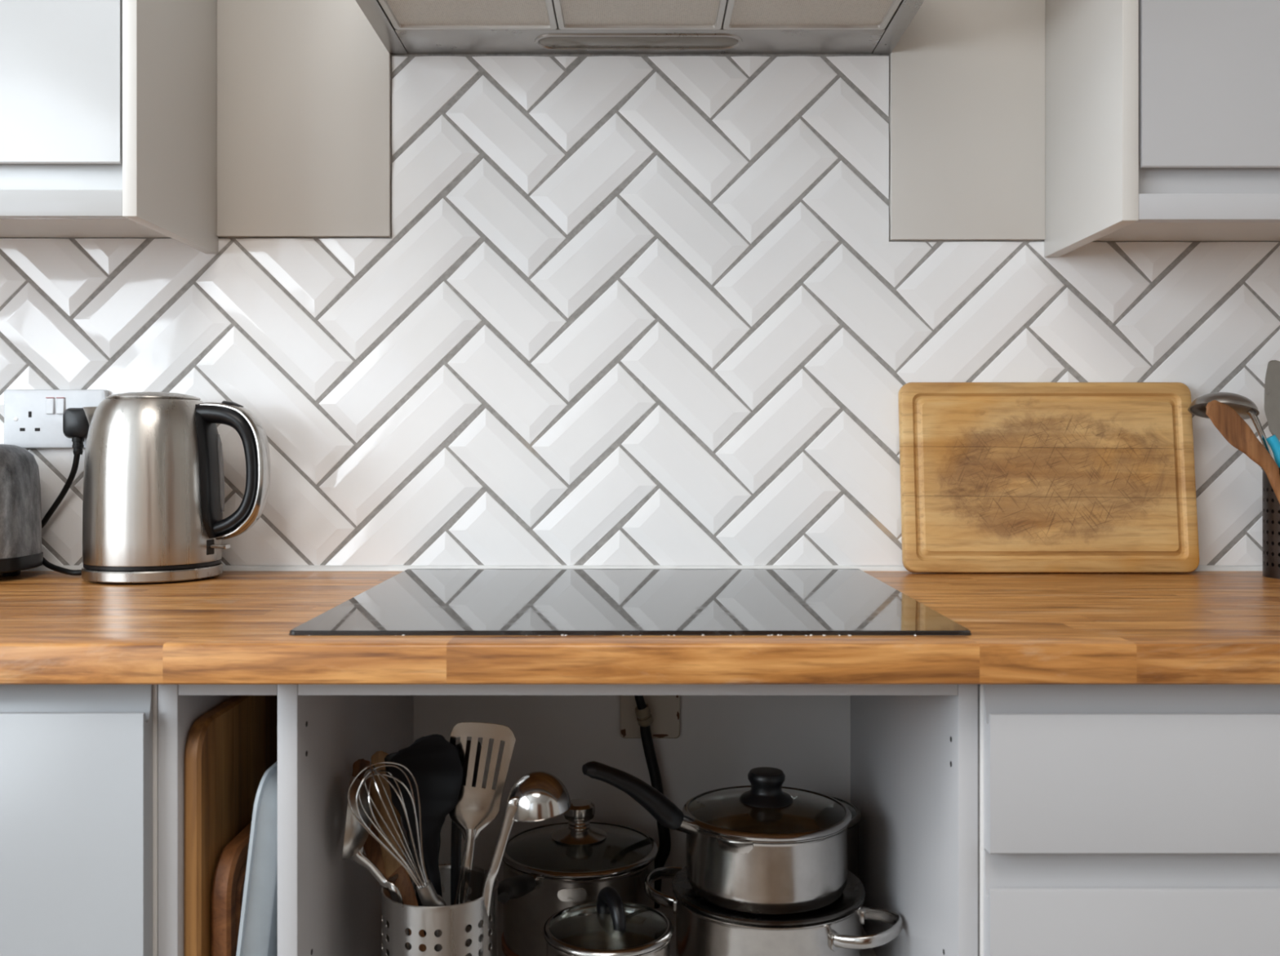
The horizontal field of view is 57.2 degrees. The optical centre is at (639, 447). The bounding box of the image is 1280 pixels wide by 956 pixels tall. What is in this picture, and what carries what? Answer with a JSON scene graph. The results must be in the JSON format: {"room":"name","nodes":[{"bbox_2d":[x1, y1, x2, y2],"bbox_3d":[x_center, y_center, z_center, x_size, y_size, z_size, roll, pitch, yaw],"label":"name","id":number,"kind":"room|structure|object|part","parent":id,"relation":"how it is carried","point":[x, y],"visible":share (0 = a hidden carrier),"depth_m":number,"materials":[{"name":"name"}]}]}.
{"room":"kitchen","nodes":[
{"label":"kitchen","id":0,"kind":"room"},
{"bbox_2d":[0,53,1279,565],"bbox_3d":[0.100,-0.154,1.621,4.200,2.450,0.160,0,0,0],"label":"wall","id":1,"kind":"structure","parent":0,"point":[615,309],"depth_m":1.54,"materials":[{"name":"tile"}]},
{"bbox_2d":[4,389,109,448],"bbox_3d":[-0.764,-0.038,1.534,0.134,0.076,0.014,0,0,0],"label":"wall socket","id":2,"kind":"object","parent":1,"relation":"attached to","point":[33,418],"visible":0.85,"depth_m":1.53,"materials":[{"name":"white plastic"}]},
{"bbox_2d":[45,397,54,413],"bbox_3d":[-0.769,-0.055,1.529,0.010,0.022,0.004,0,0,0],"label":"switch","id":3,"kind":"object","parent":2,"relation":"attached to","point":[50,402],"depth_m":1.53,"materials":[{"name":"white plastic"}]},
{"bbox_2d":[56,397,65,413],"bbox_3d":[-0.755,-0.055,1.529,0.010,0.022,0.004,0,0,0],"label":"switch","id":4,"kind":"object","parent":2,"relation":"attached to","point":[60,402],"depth_m":1.53,"materials":[{"name":"white plastic"}]},
{"bbox_2d":[0,0,217,253],"bbox_3d":[-0.870,-0.617,1.416,0.632,0.724,0.250,0,0,0],"label":"upper cabinet","id":5,"kind":"object","parent":1,"relation":"attached to","point":[108,108],"visible":1,"depth_m":1.29,"materials":[{"name":"white paint"}]},
{"bbox_3d":[-0.870,-0.630,1.301,0.596,0.688,0.020,0,0,0],"label":"door","id":6,"kind":"part","parent":5,"relation":"part of","materials":[{"name":"white paint"}]},
{"bbox_3d":[-0.870,-0.270,1.300,0.600,0.029,0.018,0,0,0],"label":"rail","id":7,"kind":"part","parent":5,"relation":"part of","materials":[{"name":"white paint"}]},
{"bbox_3d":[-0.870,-0.284,1.426,0.600,0.016,0.229,0,0,0],"label":"panel","id":8,"kind":"part","parent":5,"relation":"part of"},
{"bbox_3d":[-0.562,-0.617,1.416,0.016,0.724,0.250,0,0,0],"label":"panel","id":9,"kind":"part","parent":5,"relation":"part of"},
{"bbox_2d":[217,0,391,237],"bbox_3d":[-0.441,-0.628,1.542,0.226,0.702,0.014,0,0,0],"label":"panel","id":10,"kind":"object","parent":1,"relation":"attached to","point":[304,86],"depth_m":1.53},
{"bbox_2d":[355,0,924,53],"bbox_3d":[0.000,-0.947,1.291,0.658,0.863,0.500,0,0,0],"label":"extractor hood","id":11,"kind":"object","parent":1,"relation":"attached to","point":[402,26],"visible":1,"depth_m":1.45,"materials":[{"name":"metal"}]},
{"bbox_3d":[-0.317,-0.542,1.291,0.024,0.050,0.500,0,0,0],"label":"trim","id":12,"kind":"part","parent":11,"relation":"part of","materials":[{"name":"metal"}]},
{"bbox_3d":[-0.203,-0.522,1.267,0.201,0.008,0.372,0,0,0],"label":"filter frame","id":13,"kind":"part","parent":11,"relation":"part of","materials":[{"name":"metal"}]},
{"bbox_2d":[533,33,742,49],"bbox_3d":[-0.002,-0.516,1.494,0.265,0.002,0.055,0,0,0],"label":"range hood light","id":14,"kind":"object","parent":11,"relation":"attached to","point":[541,41],"depth_m":1.49,"materials":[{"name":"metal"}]},
{"bbox_3d":[0.000,-0.522,1.267,0.201,0.008,0.372,0,0,0],"label":"filter frame","id":15,"kind":"part","parent":11,"relation":"part of","materials":[{"name":"metal"}]},
{"bbox_3d":[0.203,-0.522,1.267,0.201,0.008,0.372,0,0,0],"label":"filter frame","id":16,"kind":"part","parent":11,"relation":"part of","materials":[{"name":"metal"}]},
{"bbox_3d":[0.317,-0.542,1.291,0.024,0.050,0.500,0,0,0],"label":"trim","id":17,"kind":"part","parent":11,"relation":"part of","materials":[{"name":"metal"}]},
{"bbox_2d":[22,564,1262,570],"bbox_3d":[0.000,0.158,1.540,2.560,0.007,0.008,0,0,0],"label":"trim","id":18,"kind":"structure","parent":1,"relation":"attached to","point":[225,567],"depth_m":1.54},
{"bbox_2d":[889,0,1045,240],"bbox_3d":[0.430,-0.626,1.542,0.202,0.706,0.014,0,0,0],"label":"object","id":19,"kind":"structure","parent":1,"relation":"attached to","point":[967,77],"depth_m":1.53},
{"bbox_2d":[1044,0,1279,257],"bbox_3d":[0.848,-0.615,1.416,0.636,0.729,0.250,0,0,0],"label":"upper cabinet","id":20,"kind":"object","parent":1,"relation":"attached to","point":[1162,117],"visible":1,"depth_m":1.29,"materials":[{"name":"white paint"}]},
{"bbox_3d":[0.540,-0.615,1.416,0.018,0.729,0.250,0,0,0],"label":"panel","id":21,"kind":"part","parent":20,"relation":"part of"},
{"bbox_3d":[0.849,-0.280,1.426,0.601,0.016,0.229,0,0,0],"label":"panel","id":22,"kind":"part","parent":20,"relation":"part of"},
{"bbox_3d":[0.849,-0.266,1.300,0.601,0.028,0.018,0,0,0],"label":"rail","id":23,"kind":"part","parent":20,"relation":"part of","materials":[{"name":"white paint"}]},
{"bbox_3d":[0.850,-0.628,1.301,0.596,0.692,0.020,0,0,0],"label":"door","id":24,"kind":"part","parent":20,"relation":"part of","materials":[{"name":"white paint"}]},
{"bbox_3d":[0.100,1.121,-0.229,4.200,0.100,3.860,0,0,0],"label":"floor","id":25,"kind":"structure","parent":0,"visible":0},
{"bbox_2d":[0,684,158,955],"bbox_3d":[-0.721,0.573,1.256,0.618,0.756,0.547,0,0,0],"label":"base cabinet","id":26,"kind":"object","parent":25,"relation":"on","point":[79,762],"visible":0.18,"depth_m":0.98,"materials":[{"name":"laminate"}]},
{"bbox_3d":[-0.421,0.573,1.265,0.018,0.756,0.527,0,0,0],"label":"panel","id":27,"kind":"part","parent":26,"relation":"part of","materials":[{"name":"laminate"}]},
{"bbox_2d":[0,570,1279,684],"bbox_3d":[0.000,0.178,1.252,2.560,0.034,0.577,0,0,0],"label":"countertop","id":28,"kind":"structure","parent":26,"relation":"on","point":[230,627],"depth_m":0.99,"materials":[{"name":"brown wood"}]},
{"bbox_2d":[0,444,43,576],"bbox_3d":[-0.901,0.078,1.450,0.296,0.166,0.133,0,0,0],"label":"toaster","id":29,"kind":"object","parent":28,"relation":"on","point":[20,508],"visible":1,"depth_m":1.43,"materials":[{"name":"grey metal"}]},
{"bbox_2d":[41,408,222,584],"bbox_3d":[-0.667,0.055,1.455,0.291,0.212,0.162,0,0,0],"label":"stand","id":30,"kind":"object","parent":28,"relation":"on","point":[76,424],"visible":0.7,"depth_m":1.44,"materials":[{"name":"black plastic"}]},
{"bbox_2d":[82,391,270,571],"bbox_3d":[-0.580,0.038,1.439,0.216,0.214,0.160,0,0,36],"label":"kettle","id":31,"kind":"object","parent":30,"relation":"on","point":[153,493],"visible":1,"depth_m":1.40,"materials":[{"name":"metal"}]},
{"bbox_3d":[-0.672,-0.033,1.455,0.038,0.036,0.048,0,0,0],"label":"spout","id":32,"kind":"part","parent":31,"relation":"part of","materials":[{"name":"metal"}]},
{"bbox_3d":[-0.603,-0.064,1.455,0.110,0.010,0.110,0,0,0],"label":"lid","id":33,"kind":"part","parent":31,"relation":"part of","materials":[{"name":"metal"}]},
{"bbox_3d":[-0.532,0.028,1.445,0.028,0.164,0.052,0,0,0],"label":"handle mount","id":34,"kind":"part","parent":31,"relation":"part of","materials":[{"name":"black plastic"}]},
{"bbox_2d":[206,538,230,555],"bbox_3d":[-0.516,0.121,1.434,0.030,0.018,0.020,0,0,0],"label":"switch","id":35,"kind":"object","parent":31,"relation":"attached to","point":[213,546],"depth_m":1.43,"materials":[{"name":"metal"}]},
{"bbox_3d":[-0.503,0.026,1.441,0.076,0.163,0.031,0,0,8],"label":"handle","id":36,"kind":"part","parent":31,"relation":"part of","materials":[{"name":"black plastic"}]},
{"bbox_2d":[308,634,916,635],"bbox_3d":[-0.024,0.161,1.006,0.522,0.002,0.002,0,0,0],"label":"crumbs","id":37,"kind":"object","parent":28,"relation":"on","point":[402,634],"visible":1,"depth_m":1.01,"materials":[{"name":"white food"}]},
{"bbox_2d":[288,568,971,635],"bbox_3d":[-0.009,0.159,1.269,0.589,0.004,0.523,0,0,0],"label":"cooktop","id":38,"kind":"object","parent":28,"relation":"in","point":[413,601],"visible":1,"depth_m":1.18,"materials":[{"name":"black glass"}]},
{"bbox_2d":[897,382,1199,573],"bbox_3d":[0.526,0.037,1.517,0.378,0.246,0.044,0,0,0],"label":"chopping board","id":39,"kind":"object","parent":28,"relation":"on","point":[996,477],"visible":1,"depth_m":1.51,"materials":[{"name":"brown wood"}]},
{"bbox_2d":[1261,467,1279,578],"bbox_3d":[0.828,0.092,1.462,0.094,0.137,0.094,0,0,0],"label":"utensil holder","id":40,"kind":"object","parent":28,"relation":"on","point":[1271,505],"visible":0.95,"depth_m":1.46,"materials":[{"name":"metal"}]},
{"bbox_2d":[1187,391,1275,461],"bbox_3d":[0.750,0.042,1.464,0.122,0.223,0.078,0,0,33],"label":"ladle","id":41,"kind":"object","parent":40,"relation":"in","point":[1245,407],"visible":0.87,"depth_m":1.47,"materials":[{"name":"metal"}]},
{"bbox_2d":[1187,391,1259,419],"bbox_3d":[0.733,-0.053,1.475,0.079,0.034,0.079,0,0,0],"label":"bowl","id":42,"kind":"object","parent":41,"relation":"on","point":[1245,407],"depth_m":1.47,"materials":[{"name":"metal"}]},
{"bbox_3d":[0.790,0.052,1.465,0.063,0.204,0.006,0,0,8],"label":"handle","id":43,"kind":"part","parent":41,"relation":"part of","materials":[{"name":"metal"}]},
{"bbox_2d":[1205,400,1279,503],"bbox_3d":[0.766,0.048,1.442,0.145,0.215,0.013,0,0,0],"label":"wooden spoon","id":44,"kind":"object","parent":40,"relation":"in","point":[1229,424],"visible":1,"depth_m":1.44,"materials":[{"name":"brown wood"}]},
{"bbox_2d":[1264,360,1279,467],"bbox_3d":[0.813,0.013,1.464,0.073,0.245,0.035,0,0,0],"label":"turner","id":45,"kind":"object","parent":40,"relation":"in","point":[1272,383],"visible":1,"depth_m":1.46,"materials":[{"name":"metal"}]},
{"bbox_2d":[158,684,277,955],"bbox_3d":[-0.361,0.573,1.265,0.102,0.756,0.527,0,0,0],"label":"base cabinet","id":46,"kind":"object","parent":25,"relation":"on","point":[180,705],"visible":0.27,"depth_m":1.00,"materials":[{"name":"white paint"}]},
{"bbox_3d":[-0.403,0.573,1.265,0.017,0.756,0.527,0,0,0],"label":"panel","id":47,"kind":"part","parent":46,"relation":"part of","materials":[{"name":"white paint"}]},
{"bbox_3d":[-0.352,0.203,1.011,0.084,0.017,0.018,0,0,0],"label":"rail","id":48,"kind":"part","parent":46,"relation":"part of","materials":[{"name":"white paint"}]},
{"bbox_2d":[183,694,277,955],"bbox_3d":[-0.387,0.380,1.212,0.015,0.282,0.399,0,0,0],"label":"chopping board","id":49,"kind":"object","parent":46,"relation":"in","point":[229,748],"visible":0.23,"depth_m":1.05,"materials":[{"name":"brown wood"}]},
{"bbox_2d":[211,821,251,955],"bbox_3d":[-0.368,0.440,1.185,0.017,0.162,0.312,0,0,0],"label":"chopping board","id":50,"kind":"object","parent":46,"relation":"in","point":[228,881],"visible":0.24,"depth_m":1.04,"materials":[{"name":"brown wood"}]},
{"bbox_2d":[235,760,277,955],"bbox_3d":[-0.336,0.404,1.181,0.046,0.235,0.330,0,0,0],"label":"tray","id":51,"kind":"object","parent":46,"relation":"in","point":[258,927],"visible":0.23,"depth_m":1.03,"materials":[{"name":"grey plastic"}]},
{"bbox_2d":[277,684,977,955],"bbox_3d":[-0.011,0.573,1.265,0.598,0.756,0.527,0,0,0],"label":"base cabinet","id":52,"kind":"object","parent":25,"relation":"on","point":[905,756],"visible":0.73,"depth_m":1.25,"materials":[{"name":"white paint"}]},
{"bbox_3d":[-0.301,0.573,1.265,0.017,0.756,0.527,0,0,0],"label":"panel","id":53,"kind":"part","parent":52,"relation":"part of","materials":[{"name":"white paint"}]},
{"bbox_2d":[380,863,498,955],"bbox_3d":[-0.191,0.499,1.120,0.111,0.166,0.111,0,0,7],"label":"utensil holder","id":54,"kind":"object","parent":52,"relation":"on","point":[453,921],"visible":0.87,"depth_m":1.08,"materials":[{"name":"metal"}]},
{"bbox_2d":[342,776,411,950],"bbox_3d":[-0.240,0.445,1.133,0.099,0.264,0.078,0,0,-21],"label":"ladle","id":55,"kind":"object","parent":54,"relation":"in","point":[356,835],"visible":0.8,"depth_m":1.10,"materials":[{"name":"metal"}]},
{"bbox_2d":[342,776,372,859],"bbox_3d":[-0.270,0.352,1.120,0.028,0.078,0.079,0,0,-13],"label":"bowl","id":56,"kind":"object","parent":55,"relation":"on","point":[356,835],"depth_m":1.09,"materials":[{"name":"metal"}]},
{"bbox_3d":[-0.231,0.477,1.115,0.101,0.200,0.013,0,0,5],"label":"handle","id":57,"kind":"part","parent":55,"relation":"part of","materials":[{"name":"metal"}]},
{"bbox_2d":[351,758,426,951],"bbox_3d":[-0.238,0.445,1.150,0.124,0.263,0.022,0,0,39],"label":"wooden spoon","id":58,"kind":"object","parent":54,"relation":"in","point":[371,846],"visible":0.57,"depth_m":1.16,"materials":[{"name":"brown wood"}]},
{"bbox_2d":[369,751,408,877],"bbox_3d":[-0.232,0.440,1.153,0.086,0.273,0.022,0,0,35],"label":"wooden spoon","id":59,"kind":"object","parent":54,"relation":"in","point":[391,864],"visible":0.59,"depth_m":1.17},
{"bbox_2d":[347,761,446,951],"bbox_3d":[-0.218,0.427,1.078,0.057,0.289,0.100,0,0,39],"label":"whisk","id":60,"kind":"object","parent":54,"relation":"in","point":[428,897],"visible":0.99,"depth_m":1.07,"materials":[{"name":"metal"}]},
{"bbox_2d":[384,751,426,936],"bbox_3d":[-0.222,0.439,1.159,0.062,0.273,0.012,0,0,20],"label":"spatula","id":61,"kind":"object","parent":54,"relation":"in","point":[388,757],"visible":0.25,"depth_m":1.15,"materials":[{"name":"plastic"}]},
{"bbox_2d":[387,733,462,897],"bbox_3d":[-0.204,0.423,1.113,0.068,0.305,0.028,0,0,-20],"label":"serving spoon","id":62,"kind":"object","parent":54,"relation":"in","point":[434,762],"visible":0.82,"depth_m":1.11,"materials":[{"name":"black plastic"}]},
{"bbox_2d":[450,739,481,905],"bbox_3d":[-0.169,0.430,1.146,0.033,0.288,0.015,0,0,0],"label":"black turner","id":63,"kind":"object","parent":54,"relation":"in","point":[455,842],"visible":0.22,"depth_m":1.15,"materials":[{"name":"plastic"}]},
{"bbox_2d":[448,721,515,904],"bbox_3d":[-0.153,0.417,1.120,0.069,0.313,0.029,0,0,0],"label":"spatula","id":64,"kind":"object","parent":54,"relation":"in","point":[477,806],"visible":0.91,"depth_m":1.12,"materials":[{"name":"metal"}]},
{"bbox_3d":[-0.174,0.469,1.120,0.027,0.209,0.026,0,0,26],"label":"handle","id":65,"kind":"part","parent":64,"relation":"part of","materials":[{"name":"metal"}]},
{"bbox_3d":[-0.153,0.318,1.121,0.069,0.116,0.013,0,0,0],"label":"blade","id":66,"kind":"part","parent":64,"relation":"part of","materials":[{"name":"metal"}]},
{"bbox_2d":[478,771,573,955],"bbox_3d":[-0.124,0.438,1.095,0.126,0.277,0.062,0,0,18],"label":"ladle","id":67,"kind":"object","parent":54,"relation":"in","point":[536,796],"visible":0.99,"depth_m":1.07,"materials":[{"name":"metal"}]},
{"bbox_3d":[-0.144,0.446,1.100,0.018,0.260,0.103,0,0,-40],"label":"handle","id":68,"kind":"part","parent":67,"relation":"part of","materials":[{"name":"metal"}]},
{"bbox_2d":[506,771,573,822],"bbox_3d":[-0.093,0.319,1.085,0.062,0.038,0.062,0,0,0],"label":"bowl","id":69,"kind":"object","parent":67,"relation":"on","point":[536,796],"depth_m":1.06,"materials":[{"name":"metal"}]},
{"bbox_2d":[497,853,657,955],"bbox_3d":[-0.071,0.515,1.325,0.182,0.134,0.283,0,0,0],"label":"stock pot","id":70,"kind":"object","parent":52,"relation":"on","point":[529,900],"visible":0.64,"depth_m":1.30,"materials":[{"name":"metal"}]},
{"bbox_3d":[-0.137,0.467,1.236,0.029,0.038,0.105,0,0,11],"label":"handle","id":71,"kind":"part","parent":70,"relation":"part of","materials":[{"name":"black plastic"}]},
{"bbox_2d":[502,798,657,879],"bbox_3d":[-0.071,0.443,1.375,0.184,0.057,0.184,0,0,0],"label":"lid","id":72,"kind":"object","parent":70,"relation":"on","point":[579,847],"visible":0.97,"depth_m":1.34,"materials":[{"name":"clear glass"}]},
{"bbox_3d":[-0.071,0.435,1.375,0.065,0.041,0.065,0,0,0],"label":"knob","id":73,"kind":"part","parent":72,"relation":"part of","materials":[{"name":"metal"}]},
{"bbox_2d":[543,934,672,955],"bbox_3d":[-0.032,0.532,1.170,0.129,0.101,0.129,0,0,0],"label":"saucepan","id":74,"kind":"object","parent":52,"relation":"on","point":[664,950],"visible":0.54,"depth_m":1.14,"materials":[{"name":"metal"}]},
{"bbox_2d":[542,886,673,955],"bbox_3d":[-0.032,0.461,1.170,0.130,0.040,0.130,0,0,0],"label":"lid","id":75,"kind":"object","parent":74,"relation":"on","point":[607,926],"visible":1,"depth_m":1.15,"materials":[{"name":"clear glass"}]},
{"bbox_3d":[-0.029,0.458,1.172,0.017,0.033,0.060,0,0,-18],"label":"handle","id":76,"kind":"part","parent":75,"relation":"part of","materials":[{"name":"black plastic"}]},
{"bbox_3d":[-0.010,0.203,1.011,0.564,0.017,0.018,0,0,0],"label":"rail","id":77,"kind":"part","parent":52,"relation":"part of","materials":[{"name":"white paint"}]},
{"bbox_3d":[-0.010,0.573,1.521,0.564,0.756,0.016,0,0,0],"label":"panel","id":78,"kind":"part","parent":52,"relation":"part of","materials":[{"name":"laminate"}]},
{"bbox_2d":[620,695,679,738],"bbox_3d":[0.013,0.334,1.509,0.077,0.077,0.008,0,0,0],"label":"cable plate","id":79,"kind":"object","parent":52,"relation":"attached to","point":[664,709],"visible":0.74,"depth_m":1.51,"materials":[{"name":"brown"}]},
{"bbox_2d":[634,695,671,908],"bbox_3d":[0.015,0.442,1.486,0.047,0.277,0.024,0,0,0],"label":"cable","id":80,"kind":"object","parent":79,"relation":"attached to","point":[642,711],"visible":0.7,"depth_m":1.48,"materials":[{"name":"black plastic"}]},
{"bbox_2d":[644,866,902,955],"bbox_3d":[0.137,0.527,1.257,0.266,0.109,0.204,0,0,0],"label":"casserole","id":81,"kind":"object","parent":52,"relation":"on","point":[697,934],"visible":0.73,"depth_m":1.18,"materials":[{"name":"metal"}]},
{"bbox_3d":[0.036,0.489,1.318,0.056,0.021,0.088,0,0,31],"label":"handle","id":82,"kind":"part","parent":81,"relation":"part of","materials":[{"name":"metal"}]},
{"bbox_2d":[671,866,865,927],"bbox_3d":[0.137,0.469,1.257,0.205,0.006,0.205,0,0,0],"label":"lid","id":83,"kind":"object","parent":81,"relation":"on","point":[853,895],"visible":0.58,"depth_m":1.19,"materials":[{"name":"metal"}]},
{"bbox_2d":[582,760,849,914],"bbox_3d":[0.083,0.392,1.256,0.282,0.156,0.179,0,0,0],"label":"saucepan","id":84,"kind":"object","parent":83,"relation":"on","point":[743,875],"visible":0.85,"depth_m":1.18,"materials":[{"name":"metal"}]},
{"bbox_3d":[-0.007,0.353,1.192,0.107,0.077,0.030,0,0,-19],"label":"handle","id":85,"kind":"part","parent":84,"relation":"part of","materials":[{"name":"black plastic"}]},
{"bbox_2d":[682,766,851,841],"bbox_3d":[0.135,0.369,1.257,0.180,0.047,0.180,0,0,0],"label":"lid","id":86,"kind":"object","parent":84,"relation":"on","point":[764,810],"visible":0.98,"depth_m":1.23,"materials":[{"name":"clear glass"}]},
{"bbox_3d":[0.135,0.362,1.257,0.057,0.033,0.057,0,0,0],"label":"knob","id":87,"kind":"part","parent":86,"relation":"part of","materials":[{"name":"black plastic"}]},
{"bbox_3d":[0.238,0.489,1.196,0.056,0.021,0.088,0,0,31],"label":"handle","id":88,"kind":"part","parent":81,"relation":"part of","materials":[{"name":"metal"}]},
{"bbox_3d":[0.280,0.573,1.265,0.017,0.756,0.527,0,0,0],"label":"panel","id":89,"kind":"part","parent":52,"relation":"part of","materials":[{"name":"white paint"}]},
{"bbox_3d":[0.193,0.513,1.425,0.148,0.138,0.148,0,0,0],"label":"pan","id":90,"kind":"object","parent":52,"relation":"on","visible":0},
{"bbox_2d":[827,795,862,828],"bbox_3d":[0.193,0.431,1.425,0.149,0.026,0.149,0,0,0],"label":"lid","id":91,"kind":"object","parent":90,"relation":"on","point":[856,815],"visible":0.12,"depth_m":1.41,"materials":[{"name":"metal"}]},
{"bbox_2d":[977,684,1279,955],"bbox_3d":[0.592,0.573,1.256,0.602,0.756,0.547,0,0,0],"label":"base cabinet","id":92,"kind":"object","parent":25,"relation":"on","point":[1114,820],"visible":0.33,"depth_m":0.98,"materials":[{"name":"laminate"}]},
{"bbox_3d":[0.299,0.573,1.265,0.018,0.756,0.527,0,0,0],"label":"panel","id":93,"kind":"part","parent":92,"relation":"part of","materials":[{"name":"laminate"}]},
{"bbox_3d":[0.592,0.476,0.992,0.597,0.269,0.020,0,0,0],"label":"drawer","id":94,"kind":"part","parent":92,"relation":"part of","materials":[{"name":"white paint"}]},
{"bbox_3d":[0.592,0.268,0.992,0.597,0.144,0.020,0,0,0],"label":"drawer","id":95,"kind":"part","parent":92,"relation":"part of","materials":[{"name":"white paint"}]}
]}

